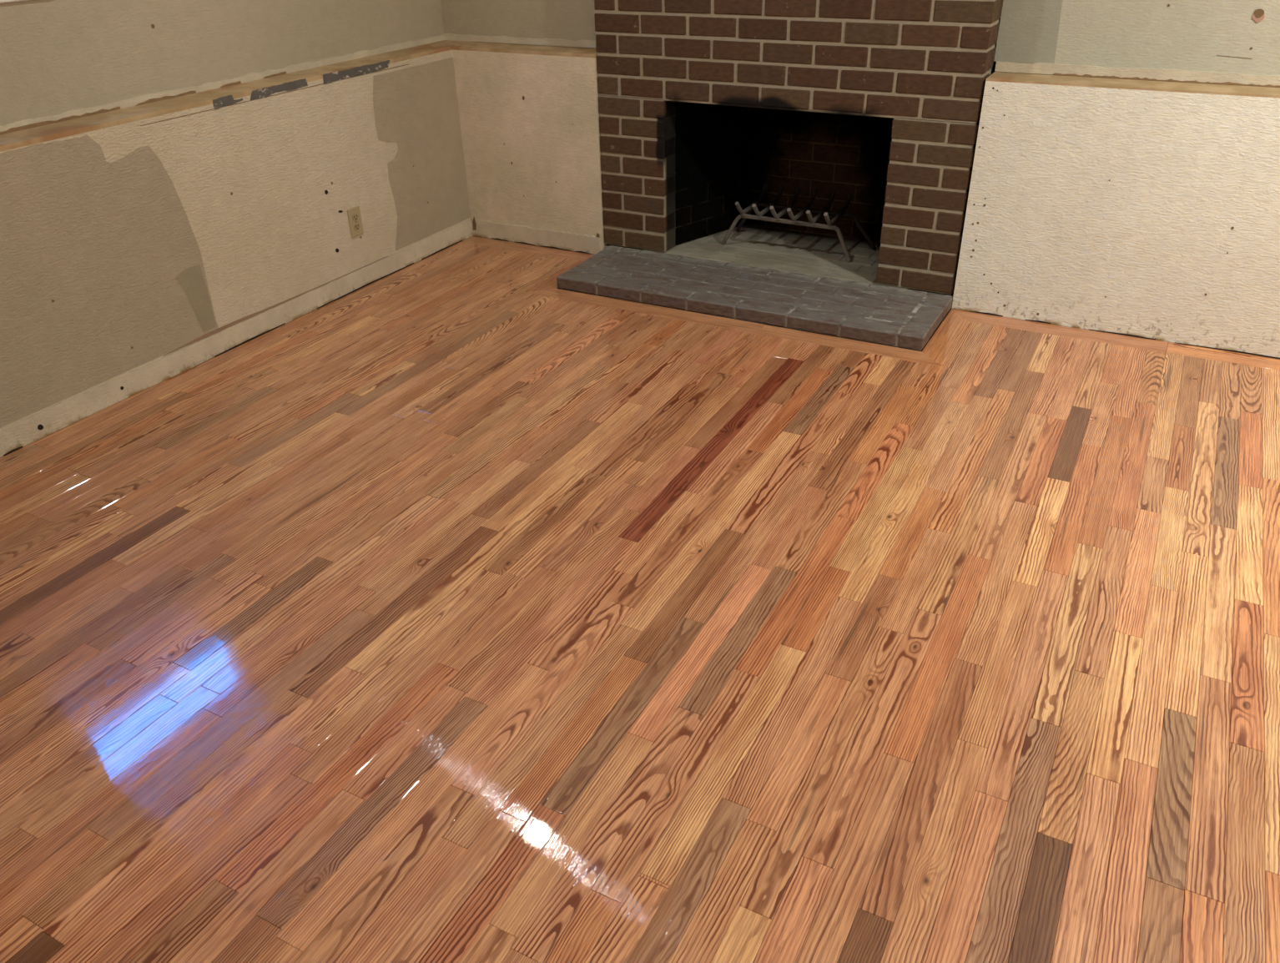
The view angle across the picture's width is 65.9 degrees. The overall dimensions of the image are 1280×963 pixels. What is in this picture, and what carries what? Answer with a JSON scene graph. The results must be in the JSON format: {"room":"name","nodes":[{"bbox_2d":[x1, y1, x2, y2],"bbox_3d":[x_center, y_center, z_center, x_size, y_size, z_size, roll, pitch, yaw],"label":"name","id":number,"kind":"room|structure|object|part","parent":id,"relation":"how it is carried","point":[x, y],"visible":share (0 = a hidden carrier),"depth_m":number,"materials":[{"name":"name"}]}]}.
{"room":"living room","nodes":[
{"label":"living room","id":0,"kind":"room"},
{"bbox_2d":[0,0,470,429],"bbox_3d":[-2.200,-0.960,2.135,0.292,2.350,5.640,14,35,24],"label":"wall","id":1,"kind":"structure","parent":0,"point":[174,174],"depth_m":3.33,"materials":[{"name":"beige paint"}]},
{"bbox_2d":[0,0,28,3],"bbox_3d":[-1.950,-1.602,2.450,0.122,0.788,0.745,14,35,24],"label":"window","id":2,"kind":"structure","parent":1,"relation":"in","point":[1,1],"depth_m":2.79,"materials":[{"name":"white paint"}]},
{"bbox_2d":[0,219,473,457],"bbox_3d":[-2.082,0.081,2.604,0.008,0.078,5.484,14,35,24],"label":"baseboard","id":3,"kind":"structure","parent":1,"relation":"attached to","point":[27,430],"depth_m":3.49,"materials":[{"name":"paint"}]},
{"bbox_2d":[347,206,363,237],"bbox_3d":[-1.147,-1.047,3.986,0.007,0.114,0.070,14,35,24],"label":"electrical outlet","id":4,"kind":"object","parent":1,"relation":"attached to","point":[354,214],"visible":1,"depth_m":3.98,"materials":[{"name":"beige plastic"}]},
{"bbox_2d":[352,213,358,221],"bbox_3d":[-1.145,-1.063,3.975,0.002,0.025,0.033,14,35,24],"label":"receptacle","id":5,"kind":"object","parent":4,"relation":"attached to","point":[355,216],"depth_m":3.97,"materials":[{"name":"beige plastic"}]},
{"bbox_2d":[353,223,359,230],"bbox_3d":[-1.144,-1.030,3.995,0.002,0.025,0.033,14,35,24],"label":"receptacle","id":6,"kind":"object","parent":4,"relation":"attached to","point":[356,226],"depth_m":3.99,"materials":[{"name":"beige plastic"}]},
{"bbox_2d":[0,236,1279,962],"bbox_3d":[0.067,0.476,2.016,5.063,0.080,6.550,14,35,24],"label":"floor","id":7,"kind":"structure","parent":0,"point":[466,605],"depth_m":2.14,"materials":[{"name":"red wood"}]},
{"bbox_2d":[556,245,952,350],"bbox_3d":[0.424,-0.749,3.894,1.496,0.052,0.452,14,35,24],"label":"hearth","id":8,"kind":"object","parent":7,"relation":"on","point":[904,318],"visible":1,"depth_m":3.80,"materials":[{"name":"stone"}]},
{"bbox_2d":[594,0,1003,302],"bbox_3d":[0.658,-1.996,3.755,1.570,2.380,0.722,14,35,24],"label":"fireplace","id":9,"kind":"object","parent":7,"relation":"on","point":[702,104],"depth_m":3.84,"materials":[{"name":"brick"}]},
{"bbox_3d":[0.400,-1.091,4.274,0.097,0.143,0.016,14,35,24],"label":"leg","id":10,"kind":"part","parent":9,"relation":"part of","materials":[{"name":"metal"}]},
{"bbox_3d":[0.479,-1.185,4.426,0.104,0.143,0.016,14,35,24],"label":"leg","id":11,"kind":"part","parent":9,"relation":"part of","materials":[{"name":"metal"}]},
{"bbox_3d":[0.619,-1.089,4.139,0.415,0.018,0.016,14,35,24],"label":"rail","id":12,"kind":"part","parent":9,"relation":"part of","materials":[{"name":"metal"}]},
{"bbox_3d":[0.671,-1.109,4.223,0.644,0.214,0.332,14,35,24],"label":"log grate","id":13,"kind":"part","parent":9,"relation":"part of","materials":[{"name":"grey metal"}]},
{"bbox_3d":[0.712,-1.179,4.284,0.440,0.018,0.016,14,35,24],"label":"rail","id":14,"kind":"part","parent":9,"relation":"part of","materials":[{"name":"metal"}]},
{"bbox_3d":[0.835,-0.979,4.072,0.085,0.140,0.016,14,35,24],"label":"leg","id":15,"kind":"part","parent":9,"relation":"part of","materials":[{"name":"metal"}]},
{"bbox_3d":[0.952,-1.063,4.206,0.114,0.140,0.016,14,35,24],"label":"leg","id":16,"kind":"part","parent":9,"relation":"part of","materials":[{"name":"metal"}]},
{"bbox_2d":[440,0,1279,358],"bbox_3d":[1.216,-1.732,3.266,4.763,2.350,0.298,14,35,24],"label":"wall","id":17,"kind":"structure","parent":0,"point":[1125,180],"depth_m":3.36,"materials":[{"name":"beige paint"}]},
{"bbox_2d":[471,218,600,254],"bbox_3d":[-0.485,-1.121,4.517,0.695,0.082,0.007,14,35,24],"label":"baseboard","id":18,"kind":"structure","parent":17,"relation":"attached to","point":[516,234],"depth_m":4.51,"materials":[{"name":"paint"}]}
]}

